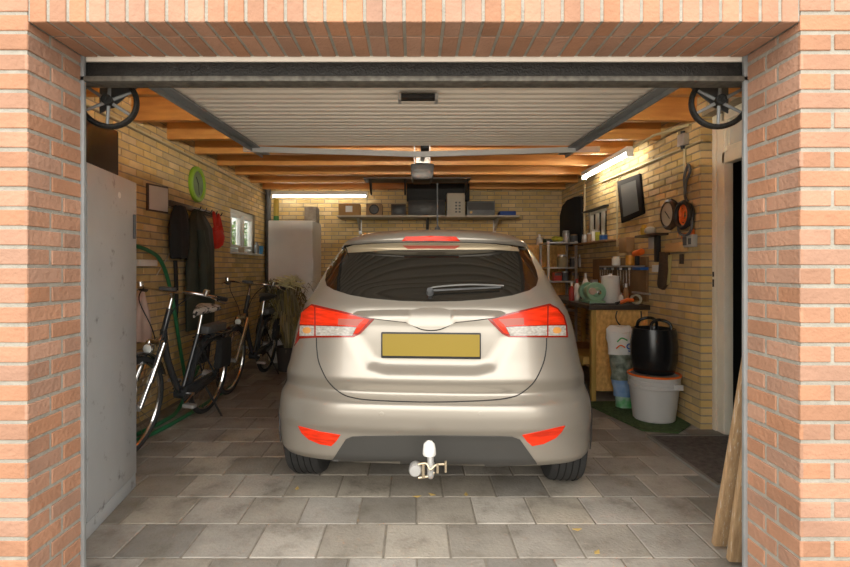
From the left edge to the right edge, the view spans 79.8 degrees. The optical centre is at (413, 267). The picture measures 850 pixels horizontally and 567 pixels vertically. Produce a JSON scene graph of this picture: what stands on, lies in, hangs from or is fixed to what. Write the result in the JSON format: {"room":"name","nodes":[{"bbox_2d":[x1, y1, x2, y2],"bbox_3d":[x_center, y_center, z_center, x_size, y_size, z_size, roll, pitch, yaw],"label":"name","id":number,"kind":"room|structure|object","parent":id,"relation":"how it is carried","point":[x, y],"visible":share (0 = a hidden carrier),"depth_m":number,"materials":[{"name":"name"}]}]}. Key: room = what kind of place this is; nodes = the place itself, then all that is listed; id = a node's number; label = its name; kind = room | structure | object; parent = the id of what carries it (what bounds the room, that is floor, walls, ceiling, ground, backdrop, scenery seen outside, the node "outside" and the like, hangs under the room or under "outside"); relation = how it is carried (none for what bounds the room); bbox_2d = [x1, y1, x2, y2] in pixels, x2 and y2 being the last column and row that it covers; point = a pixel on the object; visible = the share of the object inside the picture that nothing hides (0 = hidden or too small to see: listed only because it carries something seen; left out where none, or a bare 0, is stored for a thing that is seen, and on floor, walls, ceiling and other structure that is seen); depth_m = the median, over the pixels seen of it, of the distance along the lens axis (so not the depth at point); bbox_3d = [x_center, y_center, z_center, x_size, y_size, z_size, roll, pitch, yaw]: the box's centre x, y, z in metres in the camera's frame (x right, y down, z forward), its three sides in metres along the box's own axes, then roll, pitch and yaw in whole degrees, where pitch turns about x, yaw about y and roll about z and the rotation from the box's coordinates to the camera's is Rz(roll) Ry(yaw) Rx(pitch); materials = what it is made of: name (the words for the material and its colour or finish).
{"room":"garage","nodes":[
{"label":"garage","id":0,"kind":"room"},
{"bbox_2d":[86,97,264,423],"bbox_3d":[-2.346,-0.084,4.975,0.107,2.751,6.050,0,0,0],"label":"wall","id":1,"kind":"structure","parent":0,"point":[142,159],"depth_m":4.91,"materials":[{"name":"yellow brick"}]},
{"bbox_2d":[136,290,151,342],"bbox_3d":[-2.198,0.360,4.097,0.127,0.472,0.250,0,0,0],"label":"cloth bag","id":2,"kind":"object","parent":1,"relation":"hanging from","point":[143,329],"visible":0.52,"depth_m":4.07,"materials":[{"name":"beige fabric"}]},
{"bbox_2d":[136,259,157,265],"bbox_3d":[-2.271,-0.042,4.316,0.042,0.056,0.290,0,0,0],"label":"box","id":3,"kind":"object","parent":1,"relation":"attached to","point":[139,262],"visible":0.82,"depth_m":4.27,"materials":[{"name":"beige cardboard"}]},
{"bbox_2d":[146,183,167,213],"bbox_3d":[-2.282,-0.621,4.527,0.018,0.260,0.368,0,0,0],"label":"board","id":4,"kind":"object","parent":1,"relation":"attached to","point":[156,195],"visible":1,"depth_m":4.49,"materials":[{"name":"brown wood"}]},
{"bbox_2d":[173,260,178,317],"bbox_3d":[-2.260,0.199,4.820,0.068,0.544,0.040,0,0,45],"label":"strap","id":5,"kind":"object","parent":1,"relation":"hanging from","point":[175,263],"visible":0.77,"depth_m":4.80,"materials":[{"name":"black fabric"}]},
{"bbox_2d":[86,103,265,193],"bbox_3d":[-2.280,-1.130,5.085,0.022,0.041,5.571,0,0,0],"label":"conduit","id":6,"kind":"object","parent":1,"relation":"attached to","point":[87,104],"visible":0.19,"depth_m":4.72,"materials":[{"name":"beige plastic"}]},
{"bbox_2d":[136,244,231,442],"bbox_3d":[-2.098,0.550,4.642,0.331,1.488,1.918,0,0,0],"label":"garden hose","id":7,"kind":"object","parent":1,"relation":"hanging from","point":[140,247],"visible":0.66,"depth_m":4.49,"materials":[{"name":"green"}]},
{"bbox_2d":[169,200,222,216],"bbox_3d":[-2.243,-0.606,5.300,0.098,0.062,1.120,0,0,0],"label":"coat rack","id":8,"kind":"object","parent":1,"relation":"attached to","point":[189,208],"visible":0.76,"depth_m":5.18,"materials":[{"name":"brown wood"}]},
{"bbox_2d":[168,205,189,258],"bbox_3d":[-2.180,-0.335,4.726,0.141,0.502,0.318,0,0,0],"label":"jacket","id":9,"kind":"object","parent":8,"relation":"hanging from","point":[178,226],"visible":1,"depth_m":4.64,"materials":[{"name":"fabric"}]},
{"bbox_2d":[185,209,214,331],"bbox_3d":[-2.184,0.010,5.191,0.227,1.212,0.598,0,0,-14],"label":"coat","id":10,"kind":"object","parent":8,"relation":"hanging from","point":[200,266],"visible":0.87,"depth_m":4.98,"materials":[{"name":"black fabric"}]},
{"bbox_2d":[212,211,224,248],"bbox_3d":[-2.207,-0.419,5.683,0.154,0.411,0.380,0,0,0],"label":"bag","id":11,"kind":"object","parent":8,"relation":"hanging from","point":[218,232],"visible":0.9,"depth_m":5.62,"materials":[{"name":"fabric"}]},
{"bbox_2d":[188,166,205,201],"bbox_3d":[-2.273,-0.877,5.335,0.038,0.376,0.376,0,0,0],"label":"hose","id":12,"kind":"object","parent":1,"relation":"attached to","point":[196,179],"visible":1,"depth_m":5.30,"materials":[{"name":"green rubber"}]},
{"bbox_2d":[230,208,263,255],"bbox_3d":[-2.297,-0.470,6.925,0.175,0.580,1.150,0,0,0],"label":"window","id":13,"kind":"structure","parent":1,"relation":"in","point":[241,222],"depth_m":6.78,"materials":[{"name":"white paint"}]},
{"bbox_2d":[265,189,270,340],"bbox_3d":[-2.240,-0.050,7.800,0.089,2.680,0.089,0,0,0],"label":"drain pipe","id":14,"kind":"object","parent":1,"relation":"attached to","point":[267,191],"visible":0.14,"depth_m":7.76,"materials":[{"name":"grey metal"}]},
{"bbox_2d":[86,353,741,566],"bbox_3d":[0.000,1.320,1.859,12.000,0.060,14.283,0,0,0],"label":"floor","id":15,"kind":"structure","parent":0,"point":[211,489],"depth_m":2.73,"materials":[{"name":"tile"}]},
{"bbox_2d":[86,162,135,539],"bbox_3d":[-1.890,0.390,2.651,0.632,1.800,0.600,0,0,-9],"label":"cabinet","id":16,"kind":"object","parent":15,"relation":"on","point":[110,197],"visible":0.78,"depth_m":2.65,"materials":[{"name":"white metal"}]},
{"bbox_2d":[86,120,117,174],"bbox_3d":[-1.850,-0.641,2.660,0.380,0.258,0.400,0,0,0],"label":"storage box","id":17,"kind":"object","parent":16,"relation":"on","point":[101,144],"visible":0.17,"depth_m":2.71,"materials":[{"name":"black"}]},
{"bbox_2d":[136,282,231,451],"bbox_3d":[-1.814,0.701,3.995,0.695,1.199,1.753,0,0,-14],"label":"bicycle","id":18,"kind":"object","parent":15,"relation":"on","point":[200,351],"visible":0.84,"depth_m":4.01,"materials":[{"name":"black metal"}]},
{"bbox_2d":[214,278,285,394],"bbox_3d":[-1.813,0.700,5.753,0.694,1.191,1.740,0,0,-16],"label":"bicycle","id":19,"kind":"object","parent":15,"relation":"on","point":[256,353],"visible":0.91,"depth_m":5.64,"materials":[{"name":"black metal"}]},
{"bbox_2d":[249,274,313,371],"bbox_3d":[-1.551,0.678,6.330,0.939,1.224,0.785,0,0,45],"label":"potted plant","id":20,"kind":"object","parent":15,"relation":"on","point":[286,305],"visible":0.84,"depth_m":6.29,"materials":[{"name":"green plant"}]},
{"bbox_2d":[268,220,320,362],"bbox_3d":[-1.626,0.320,7.010,0.608,1.900,0.660,0,0,0],"label":"fridge","id":21,"kind":"object","parent":15,"relation":"on","point":[294,246],"visible":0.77,"depth_m":6.72,"materials":[{"name":"white paint"}]},
{"bbox_2d":[273,199,278,219],"bbox_3d":[-1.885,-0.788,6.950,0.073,0.314,0.073,0,0,0],"label":"cardboard tube","id":22,"kind":"object","parent":21,"relation":"on","point":[276,201],"visible":0.83,"depth_m":6.92,"materials":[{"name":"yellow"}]},
{"bbox_2d":[304,207,318,222],"bbox_3d":[-1.420,-0.736,7.075,0.160,0.209,0.250,0,0,0],"label":"carton","id":23,"kind":"object","parent":21,"relation":"on","point":[310,213],"visible":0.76,"depth_m":6.95,"materials":[{"name":"brown cardboard"}]},
{"bbox_2d":[279,183,591,480],"bbox_3d":[0.228,0.372,4.662,1.802,1.844,4.401,0,0,4],"label":"car","id":24,"kind":"object","parent":15,"relation":"on","point":[437,347],"visible":1,"depth_m":2.69,"materials":[{"name":"beige metal"}]},
{"bbox_2d":[294,304,373,345],"bbox_3d":[-0.455,0.327,2.799,0.522,0.247,0.111,0,0,28],"label":"tail lamp","id":25,"kind":"object","parent":24,"relation":"attached to","point":[318,324],"depth_m":2.75,"materials":[{"name":"red plastic"}]},
{"bbox_2d":[409,461,421,476],"bbox_3d":[0.007,0.994,2.515,0.064,0.064,0.061,0,0,4],"label":"socket","id":26,"kind":"object","parent":24,"relation":"attached to","point":[415,467],"depth_m":2.49,"materials":[{"name":"metal"}]},
{"bbox_2d":[403,245,458,248],"bbox_3d":[0.102,-0.124,2.965,0.333,0.032,0.026,0,0,4],"label":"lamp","id":27,"kind":"object","parent":24,"relation":"attached to","point":[404,246],"depth_m":2.96,"materials":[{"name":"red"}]},
{"bbox_2d":[402,236,459,240],"bbox_3d":[0.097,-0.170,2.924,0.335,0.032,0.018,0,0,4],"label":"lamp","id":28,"kind":"object","parent":24,"relation":"on","point":[404,238],"depth_m":2.92,"materials":[{"name":"red plastic"}]},
{"bbox_2d":[331,435,536,466],"bbox_3d":[0.096,0.960,2.715,1.110,0.197,0.170,0,0,4],"label":"diffuser","id":29,"kind":"object","parent":24,"relation":"attached to","point":[468,450],"depth_m":2.65,"materials":[{"name":"grey plastic"}]},
{"bbox_2d":[488,303,567,336],"bbox_3d":[0.617,0.287,2.707,0.472,0.188,0.087,0,0,-16],"label":"tail lamp","id":30,"kind":"object","parent":24,"relation":"on","point":[504,319],"depth_m":2.68,"materials":[{"name":"red plastic"}]},
{"bbox_2d":[527,245,538,261],"bbox_3d":[1.790,0.480,7.615,0.660,1.620,0.490,0,0,0],"label":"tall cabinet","id":31,"kind":"object","parent":15,"relation":"on","point":[534,249],"visible":0.14,"depth_m":7.37,"materials":[{"name":"brown wood"}]},
{"bbox_2d":[539,241,577,341],"bbox_3d":[2.011,0.462,7.110,0.417,1.657,0.460,0,0,0],"label":"shelving rack","id":32,"kind":"object","parent":15,"relation":"on","point":[548,251],"visible":0.48,"depth_m":7.30,"materials":[{"name":"metal"}]},
{"bbox_2d":[552,272,561,280],"bbox_3d":[1.976,0.116,7.029,0.100,0.119,0.142,0,0,0],"label":"box","id":33,"kind":"object","parent":32,"relation":"on","point":[556,276],"visible":1,"depth_m":6.96,"materials":[{"name":"red cardboard"}]},
{"bbox_2d":[557,255,566,266],"bbox_3d":[2.045,-0.100,7.020,0.140,0.170,0.140,0,0,0],"label":"glass jar","id":34,"kind":"object","parent":32,"relation":"on","point":[561,259],"visible":1,"depth_m":6.96,"materials":[{"name":"brown"}]},
{"bbox_2d":[562,231,569,241],"bbox_3d":[2.100,-0.434,7.020,0.100,0.160,0.100,0,0,0],"label":"tin","id":35,"kind":"object","parent":32,"relation":"on","point":[566,235],"visible":0.8,"depth_m":6.98,"materials":[{"name":"metal"}]},
{"bbox_2d":[558,294,649,400],"bbox_3d":[1.985,0.774,5.850,0.590,1.032,1.900,0,0,0],"label":"workbench","id":36,"kind":"object","parent":15,"relation":"on","point":[601,316],"depth_m":4.95,"materials":[{"name":"brown wood"}]},
{"bbox_2d":[569,282,573,300],"bbox_3d":[1.736,0.259,5.600,0.056,0.200,0.056,0,0,0],"label":"spray can","id":37,"kind":"object","parent":36,"relation":"on","point":[571,289],"visible":1,"depth_m":5.58,"materials":[{"name":"red metal"}]},
{"bbox_2d":[574,279,579,300],"bbox_3d":[1.803,0.239,5.620,0.064,0.240,0.064,0,0,0],"label":"spray bottle","id":38,"kind":"object","parent":36,"relation":"on","point":[576,286],"visible":0.85,"depth_m":5.60,"materials":[{"name":"white paint"}]},
{"bbox_2d":[576,342,589,367],"bbox_3d":[2.010,0.980,5.875,0.540,0.020,1.650,0,0,0],"label":"shelf","id":39,"kind":"object","parent":36,"relation":"attached to","point":[580,345],"depth_m":6.28,"materials":[{"name":"brown wood"}]},
{"bbox_2d":[578,349,589,363],"bbox_3d":[1.835,0.929,5.350,0.270,0.080,0.500,0,0,0],"label":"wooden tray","id":40,"kind":"object","parent":36,"relation":"on","point":[584,354],"visible":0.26,"depth_m":5.19,"materials":[{"name":"brown wood"}]},
{"bbox_2d":[578,282,605,302],"bbox_3d":[1.852,0.252,5.280,0.200,0.214,0.360,0,0,0],"label":"grinder","id":41,"kind":"object","parent":36,"relation":"on","point":[594,292],"visible":1,"depth_m":5.15,"materials":[{"name":"green paint"}]},
{"bbox_2d":[558,295,649,309],"bbox_3d":[1.985,0.383,5.850,0.590,0.045,1.900,0,0,0],"label":"countertop","id":42,"kind":"structure","parent":36,"relation":"on","point":[564,298],"depth_m":4.90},
{"bbox_2d":[601,274,619,302],"bbox_3d":[2.040,0.209,5.280,0.210,0.300,0.210,0,0,0],"label":"canister","id":43,"kind":"object","parent":36,"relation":"on","point":[611,283],"visible":0.86,"depth_m":5.20,"materials":[{"name":"paint"}]},
{"bbox_2d":[623,283,628,302],"bbox_3d":[2.178,0.259,5.220,0.052,0.200,0.052,0,0,0],"label":"oil bottle","id":44,"kind":"object","parent":36,"relation":"on","point":[625,291],"visible":0.88,"depth_m":5.20,"materials":[{"name":"brown plastic"}]},
{"bbox_2d":[591,401,690,433],"bbox_3d":[1.930,1.280,4.410,0.660,0.012,0.940,0,0,0],"label":"mat","id":45,"kind":"object","parent":15,"relation":"on","point":[625,415],"visible":0.53,"depth_m":4.23,"materials":[{"name":"green fabric"}]},
{"bbox_2d":[606,325,632,407],"bbox_3d":[1.895,0.898,4.663,0.272,0.749,0.148,0,0,0],"label":"bag","id":46,"kind":"object","parent":45,"relation":"on","point":[618,337],"visible":0.8,"depth_m":4.62,"materials":[{"name":"white paint"}]},
{"bbox_2d":[626,368,682,423],"bbox_3d":[2.030,1.079,4.300,0.427,0.389,0.427,0,0,0],"label":"tub","id":47,"kind":"object","parent":45,"relation":"on","point":[654,399],"visible":0.85,"depth_m":4.14,"materials":[{"name":"grey plastic"}]},
{"bbox_2d":[630,316,678,375],"bbox_3d":[2.030,0.650,4.300,0.372,0.466,0.372,0,0,0],"label":"tub","id":48,"kind":"object","parent":47,"relation":"on","point":[653,349],"visible":1,"depth_m":4.16,"materials":[{"name":"black rubber"}]},
{"bbox_2d":[646,434,728,487],"bbox_3d":[2.078,1.280,3.430,0.605,0.017,0.910,0,0,0],"label":"door mat","id":49,"kind":"object","parent":15,"relation":"on","point":[704,454],"visible":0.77,"depth_m":3.55,"materials":[{"name":"grey"}]},
{"bbox_2d":[711,358,741,546],"bbox_3d":[1.431,0.470,2.180,0.068,1.605,0.341,0,0,-12],"label":"wooden plank","id":50,"kind":"object","parent":15,"relation":"on","point":[720,535],"visible":0.4,"depth_m":2.25,"materials":[{"name":"brown wood"}]},
{"bbox_2d":[726,443,741,561],"bbox_3d":[1.421,0.555,2.107,0.072,1.434,0.244,0,0,-16],"label":"wooden plank","id":51,"kind":"object","parent":15,"relation":"on","point":[734,547],"visible":0.25,"depth_m":2.17,"materials":[{"name":"brown wood"}]},
{"bbox_2d":[271,190,561,278],"bbox_3d":[0.000,-0.084,7.946,4.800,2.751,0.107,0,0,0],"label":"wall","id":52,"kind":"structure","parent":0,"point":[539,211],"depth_m":7.89,"materials":[{"name":"yellow brick"}]},
{"bbox_2d":[271,191,367,197],"bbox_3d":[-1.435,-1.113,7.720,1.470,0.095,0.070,0,0,0],"label":"strip light","id":53,"kind":"object","parent":52,"relation":"attached to","point":[273,193],"visible":1,"depth_m":7.68,"materials":[{"name":"white paint"}]},
{"bbox_2d":[337,215,519,233],"bbox_3d":[0.208,-0.648,7.660,2.675,0.250,0.460,0,0,0],"label":"wall shelf","id":54,"kind":"object","parent":52,"relation":"attached to","point":[359,218],"visible":0.93,"depth_m":7.52,"materials":[{"name":"beige metal"}]},
{"bbox_2d":[339,204,360,214],"bbox_3d":[-0.955,-0.861,7.569,0.308,0.173,0.223,0,0,0],"label":"cardboard box","id":55,"kind":"object","parent":54,"relation":"on","point":[344,209],"visible":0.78,"depth_m":7.46,"materials":[{"name":"brown cardboard"}]},
{"bbox_2d":[366,204,382,214],"bbox_3d":[-0.587,-0.861,7.563,0.235,0.173,0.234,0,0,0],"label":"loudspeaker","id":56,"kind":"object","parent":54,"relation":"on","point":[371,209],"visible":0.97,"depth_m":7.46,"materials":[{"name":"brown wood"}]},
{"bbox_2d":[391,204,405,214],"bbox_3d":[-0.228,-0.857,7.568,0.220,0.166,0.224,0,0,0],"label":"radio","id":57,"kind":"object","parent":54,"relation":"on","point":[396,209],"visible":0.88,"depth_m":7.46,"materials":[{"name":"black plastic"}]},
{"bbox_2d":[408,200,444,214],"bbox_3d":[0.184,-0.886,7.568,0.543,0.225,0.224,0,0,0],"label":"crate","id":58,"kind":"object","parent":54,"relation":"on","point":[415,207],"visible":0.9,"depth_m":7.46,"materials":[{"name":"black plastic"}]},
{"bbox_2d":[407,183,468,201],"bbox_3d":[0.365,-1.171,7.770,0.950,0.299,0.160,0,0,0],"label":"case","id":59,"kind":"object","parent":58,"relation":"on","point":[414,191],"visible":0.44,"depth_m":7.69,"materials":[{"name":"black plastic"}]},
{"bbox_2d":[446,193,464,214],"bbox_3d":[0.617,-0.938,7.568,0.264,0.328,0.224,0,0,0],"label":"computer tower","id":60,"kind":"object","parent":54,"relation":"on","point":[455,202],"visible":0.91,"depth_m":7.46,"materials":[{"name":"beige metal"}]},
{"bbox_2d":[466,201,494,214],"bbox_3d":[0.984,-0.879,7.564,0.411,0.210,0.232,0,0,0],"label":"stereo receiver","id":61,"kind":"object","parent":54,"relation":"on","point":[472,207],"visible":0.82,"depth_m":7.46,"materials":[{"name":"grey metal"}]},
{"bbox_2d":[0,0,849,566],"bbox_3d":[0.000,-0.099,1.762,5.200,2.778,0.272,0,0,0],"label":"wall","id":62,"kind":"structure","parent":0,"point":[798,136],"depth_m":1.66,"materials":[{"name":"brick"}]},
{"bbox_2d":[79,55,748,566],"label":"door","id":63,"kind":"structure","parent":62,"relation":"in","point":[255,102],"depth_m":2.10,"materials":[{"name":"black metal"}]},
{"bbox_2d":[86,87,139,129],"bbox_3d":[-1.238,-0.676,2.060,0.226,0.228,0.065,0,0,-6],"label":"pulley","id":64,"kind":"object","parent":63,"relation":"attached to","point":[106,99],"visible":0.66,"depth_m":2.06,"materials":[{"name":"black rubber"}]},
{"bbox_2d":[411,146,433,183],"bbox_3d":[0.080,-1.025,4.420,0.223,0.350,1.520,0,0,0],"label":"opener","id":65,"kind":"object","parent":63,"relation":"attached to","point":[422,172],"visible":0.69,"depth_m":4.86,"materials":[{"name":"black plastic"}]},
{"bbox_2d":[688,87,741,129],"bbox_3d":[1.238,-0.676,2.060,0.226,0.228,0.064,0,0,21],"label":"pulley","id":66,"kind":"object","parent":63,"relation":"attached to","point":[721,99],"visible":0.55,"depth_m":2.06,"materials":[{"name":"black rubber"}]},
{"bbox_2d":[562,97,741,428],"bbox_3d":[2.346,-0.085,4.975,0.107,2.751,6.050,0,0,0],"label":"wall","id":67,"kind":"structure","parent":0,"point":[686,302],"depth_m":4.44,"materials":[{"name":"yellow brick"}]},
{"bbox_2d":[235,166,590,174],"bbox_3d":[0.000,-1.302,6.555,4.760,0.204,0.070,0,0,0],"label":"ceiling beam","id":68,"kind":"structure","parent":67,"relation":"attached to","point":[239,170],"depth_m":6.52,"materials":[{"name":"brown wood"}]},
{"bbox_2d":[363,177,470,194],"bbox_3d":[0.040,-1.087,6.785,1.400,0.195,0.330,0,0,0],"label":"shelf","id":69,"kind":"object","parent":68,"relation":"attached to","point":[370,180],"visible":0.91,"depth_m":6.76,"materials":[{"name":"black wood"}]},
{"bbox_2d":[194,141,632,154],"bbox_3d":[0.000,-1.302,5.355,4.760,0.204,0.070,0,0,0],"label":"ceiling beam","id":70,"kind":"structure","parent":67,"relation":"attached to","point":[201,147],"depth_m":5.32,"materials":[{"name":"brown wood"}]},
{"bbox_2d":[262,183,564,189],"bbox_3d":[0.000,-1.302,7.735,4.760,0.204,0.070,0,0,0],"label":"ceiling beam","id":71,"kind":"structure","parent":67,"relation":"attached to","point":[271,186],"depth_m":7.70,"materials":[{"name":"brown wood"}]},
{"bbox_2d":[217,155,610,165],"bbox_3d":[0.000,-1.302,5.955,4.760,0.204,0.070,0,0,0],"label":"ceiling beam","id":72,"kind":"structure","parent":67,"relation":"attached to","point":[222,160],"depth_m":5.92,"materials":[{"name":"brown wood"}]},
{"bbox_2d":[581,146,633,179],"bbox_3d":[2.120,-1.147,5.665,0.070,0.095,1.370,0,0,0],"label":"strip light","id":73,"kind":"object","parent":72,"relation":"attached to","point":[623,153],"visible":0.95,"depth_m":5.47,"materials":[{"name":"white paint"}]},
{"bbox_2d":[130,97,697,121],"bbox_3d":[0.000,-1.302,4.155,4.760,0.204,0.070,0,0,0],"label":"ceiling beam","id":74,"kind":"structure","parent":67,"relation":"attached to","point":[152,109],"depth_m":4.12,"materials":[{"name":"brown wood"}]},
{"bbox_2d":[250,175,577,182],"bbox_3d":[0.000,-1.302,7.155,4.760,0.204,0.070,0,0,0],"label":"ceiling beam","id":75,"kind":"structure","parent":67,"relation":"attached to","point":[253,178],"depth_m":7.12,"materials":[{"name":"brown wood"}]},
{"bbox_2d":[166,122,661,140],"bbox_3d":[0.000,-1.302,4.755,4.760,0.204,0.070,0,0,0],"label":"ceiling beam","id":76,"kind":"structure","parent":67,"relation":"attached to","point":[176,131],"depth_m":4.72,"materials":[{"name":"brown wood"}]},
{"bbox_2d":[86,88,741,96],"bbox_3d":[0.000,-1.302,3.535,4.760,0.204,0.070,0,0,0],"label":"ceiling beam","id":77,"kind":"structure","parent":67,"relation":"attached to","point":[142,92],"depth_m":3.50,"materials":[{"name":"brown wood"}]},
{"bbox_2d":[560,196,582,245],"bbox_3d":[2.273,-0.650,7.370,0.036,0.705,0.995,0,0,0],"label":"board","id":78,"kind":"object","parent":67,"relation":"attached to","point":[571,215],"visible":0.84,"depth_m":7.18,"materials":[{"name":"black"}]},
{"bbox_2d":[584,184,585,233],"bbox_3d":[2.270,-0.745,6.754,0.024,0.744,0.024,0,0,0],"label":"conduit","id":79,"kind":"object","parent":67,"relation":"attached to","point":[584,184],"visible":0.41,"depth_m":6.74,"materials":[{"name":"beige plastic"}]},
{"bbox_2d":[573,239,615,245],"bbox_3d":[2.216,-0.312,6.289,0.152,0.020,1.123,0,0,0],"label":"wall shelf","id":80,"kind":"object","parent":67,"relation":"attached to","point":[603,240],"visible":1,"depth_m":6.06,"materials":[{"name":"brown wood"}]},
{"bbox_2d":[582,205,608,233],"bbox_3d":[2.310,-0.537,6.380,0.140,0.415,0.800,0,0,0],"label":"tool rack","id":81,"kind":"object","parent":67,"relation":"in","point":[598,219],"depth_m":6.44,"materials":[{"name":"beige paint"}]},
{"bbox_2d":[616,178,617,246],"bbox_3d":[2.280,-0.623,5.699,0.020,0.774,0.020,0,0,0],"label":"conduit","id":82,"kind":"object","parent":67,"relation":"attached to","point":[616,178],"visible":1,"depth_m":5.70,"materials":[{"name":"beige plastic"}]},
{"bbox_2d":[593,257,648,301],"bbox_3d":[2.231,0.110,5.705,0.122,0.440,1.490,0,0,0],"label":"board","id":83,"kind":"object","parent":67,"relation":"attached to","point":[639,279],"visible":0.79,"depth_m":5.30,"materials":[{"name":"wood"}]},
{"bbox_2d":[612,256,619,265],"bbox_3d":[2.220,-0.076,5.580,0.090,0.100,0.090,0,0,0],"label":"mug","id":84,"kind":"object","parent":83,"relation":"on","point":[615,260],"visible":1,"depth_m":5.54,"materials":[{"name":"ceramic"}]},
{"bbox_2d":[625,253,634,264],"bbox_3d":[2.220,-0.091,5.221,0.090,0.130,0.090,0,0,0],"label":"tin","id":85,"kind":"object","parent":83,"relation":"on","point":[629,259],"visible":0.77,"depth_m":5.19,"materials":[{"name":"orange metal"}]},
{"bbox_2d":[632,248,644,264],"bbox_3d":[2.220,-0.108,5.054,0.064,0.165,0.214,0,0,0],"label":"drill","id":86,"kind":"object","parent":83,"relation":"on","point":[639,252],"visible":0.95,"depth_m":5.03,"materials":[{"name":"orange plastic"}]},
{"bbox_2d":[619,237,634,252],"bbox_3d":[2.244,-0.240,5.361,0.088,0.160,0.190,0,0,0],"label":"wooden box","id":87,"kind":"object","parent":67,"relation":"attached to","point":[626,244],"visible":0.89,"depth_m":5.27,"materials":[{"name":"brown wood"}]},
{"bbox_2d":[617,174,644,222],"bbox_3d":[2.276,-0.729,5.348,0.029,0.474,0.645,0,0,0],"label":"picture frame","id":88,"kind":"object","parent":67,"relation":"attached to","point":[630,189],"visible":1,"depth_m":5.29,"materials":[{"name":"black plastic"}]},
{"bbox_2d":[621,180,638,216],"bbox_3d":[2.263,-0.727,5.339,0.003,0.353,0.450,0,0,0],"label":"picture","id":89,"kind":"object","parent":88,"relation":"attached to","point":[629,188],"depth_m":5.31,"materials":[{"name":"grey"}]},
{"bbox_2d":[562,139,702,198],"bbox_3d":[2.280,-1.040,5.910,0.020,0.080,3.780,0,0,0],"label":"conduit","id":90,"kind":"object","parent":67,"relation":"attached to","point":[701,140],"visible":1,"depth_m":5.07,"materials":[{"name":"beige plastic"}]},
{"bbox_2d":[635,233,668,237],"bbox_3d":[2.231,-0.307,4.785,0.122,0.020,0.430,0,0,0],"label":"wall shelf","id":91,"kind":"object","parent":67,"relation":"attached to","point":[650,234],"visible":0.98,"depth_m":4.67,"materials":[{"name":"brown wood"}]},
{"bbox_2d":[648,237,653,248],"bbox_3d":[2.286,-0.241,4.897,0.008,0.116,0.103,0,0,0],"label":"paper note","id":92,"kind":"object","parent":91,"relation":"hanging from","point":[650,239],"visible":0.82,"depth_m":4.89,"materials":[{"name":"grey"}]},
{"bbox_2d":[654,236,660,261],"bbox_3d":[2.274,-0.177,4.746,0.032,0.243,0.068,0,0,0],"label":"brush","id":93,"kind":"object","parent":91,"relation":"hanging from","point":[657,239],"visible":0.86,"depth_m":4.71,"materials":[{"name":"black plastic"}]},
{"bbox_2d":[633,123,690,147],"bbox_3d":[2.170,-1.177,4.543,0.086,0.039,0.723,0,0,-13],"label":"conduit","id":94,"kind":"object","parent":67,"relation":"attached to","point":[689,124],"visible":1,"depth_m":4.45,"materials":[{"name":"beige plastic"}]},
{"bbox_2d":[657,252,671,289],"bbox_3d":[2.278,0.026,4.621,0.026,0.348,0.237,0,0,0],"label":"sheath","id":95,"kind":"object","parent":67,"relation":"hanging from","point":[665,259],"visible":1,"depth_m":4.59,"materials":[{"name":"brown leather"}]},
{"bbox_2d":[660,199,677,229],"bbox_3d":[2.264,-0.475,4.509,0.055,0.280,0.280,0,0,0],"label":"barometer","id":96,"kind":"object","parent":67,"relation":"attached to","point":[668,207],"visible":0.94,"depth_m":4.48,"materials":[{"name":"brown wood"}]},
{"bbox_2d":[665,242,687,251],"bbox_3d":[2.259,-0.177,4.381,0.062,0.078,0.270,0,0,0],"label":"wooden rack","id":97,"kind":"object","parent":67,"relation":"attached to","point":[670,247],"visible":0.89,"depth_m":4.33,"materials":[{"name":"brown wood"}]},
{"bbox_2d":[677,131,688,148],"bbox_3d":[2.266,-1.078,4.280,0.052,0.150,0.100,0,0,0],"label":"junction box","id":98,"kind":"object","parent":67,"relation":"attached to","point":[683,138],"visible":1,"depth_m":4.25,"materials":[{"name":"plastic"}]},
{"bbox_2d":[674,200,694,236],"bbox_3d":[2.246,-0.410,4.214,0.066,0.303,0.248,0,0,0],"label":"cable reel","id":99,"kind":"object","parent":67,"relation":"attached to","point":[683,206],"visible":1,"depth_m":4.19,"materials":[{"name":"black plastic"}]},
{"bbox_2d":[683,148,685,199],"bbox_3d":[2.280,-0.800,4.280,0.022,0.455,0.022,0,0,0],"label":"conduit","id":100,"kind":"object","parent":67,"relation":"attached to","point":[684,150],"visible":0.56,"depth_m":4.27,"materials":[{"name":"beige plastic"}]},
{"bbox_2d":[683,163,691,201],"bbox_3d":[2.248,-0.699,4.181,0.027,0.317,0.103,0,0,0],"label":"lead","id":101,"kind":"object","parent":67,"relation":"hanging from","point":[688,166],"visible":0.99,"depth_m":4.20,"materials":[{"name":"grey rubber"}]},
{"bbox_2d":[682,234,696,246],"bbox_3d":[2.268,-0.223,4.183,0.047,0.100,0.160,0,0,0],"label":"power socket","id":102,"kind":"object","parent":67,"relation":"attached to","point":[690,240],"visible":0.92,"depth_m":4.13,"materials":[{"name":"grey plastic"}]},
{"bbox_2d":[682,237,690,244],"bbox_3d":[2.247,-0.223,4.186,0.004,0.070,0.125,0,0,0],"label":"switch","id":103,"kind":"object","parent":102,"relation":"attached to","point":[686,240],"depth_m":4.19,"materials":[{"name":"grey plastic"}]},
{"bbox_2d":[712,103,741,434],"bbox_3d":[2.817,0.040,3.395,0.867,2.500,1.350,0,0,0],"label":"door frame","id":104,"kind":"structure","parent":67,"relation":"in","point":[727,142],"depth_m":3.95,"materials":[{"name":"beige paint"}]},
{"bbox_2d":[720,103,741,407],"bbox_3d":[3.125,-0.085,3.450,1.450,2.750,2.400,0,0,0],"label":"wall","id":105,"kind":"structure","parent":0,"point":[737,166],"depth_m":4.60,"materials":[{"name":"grey paint"}]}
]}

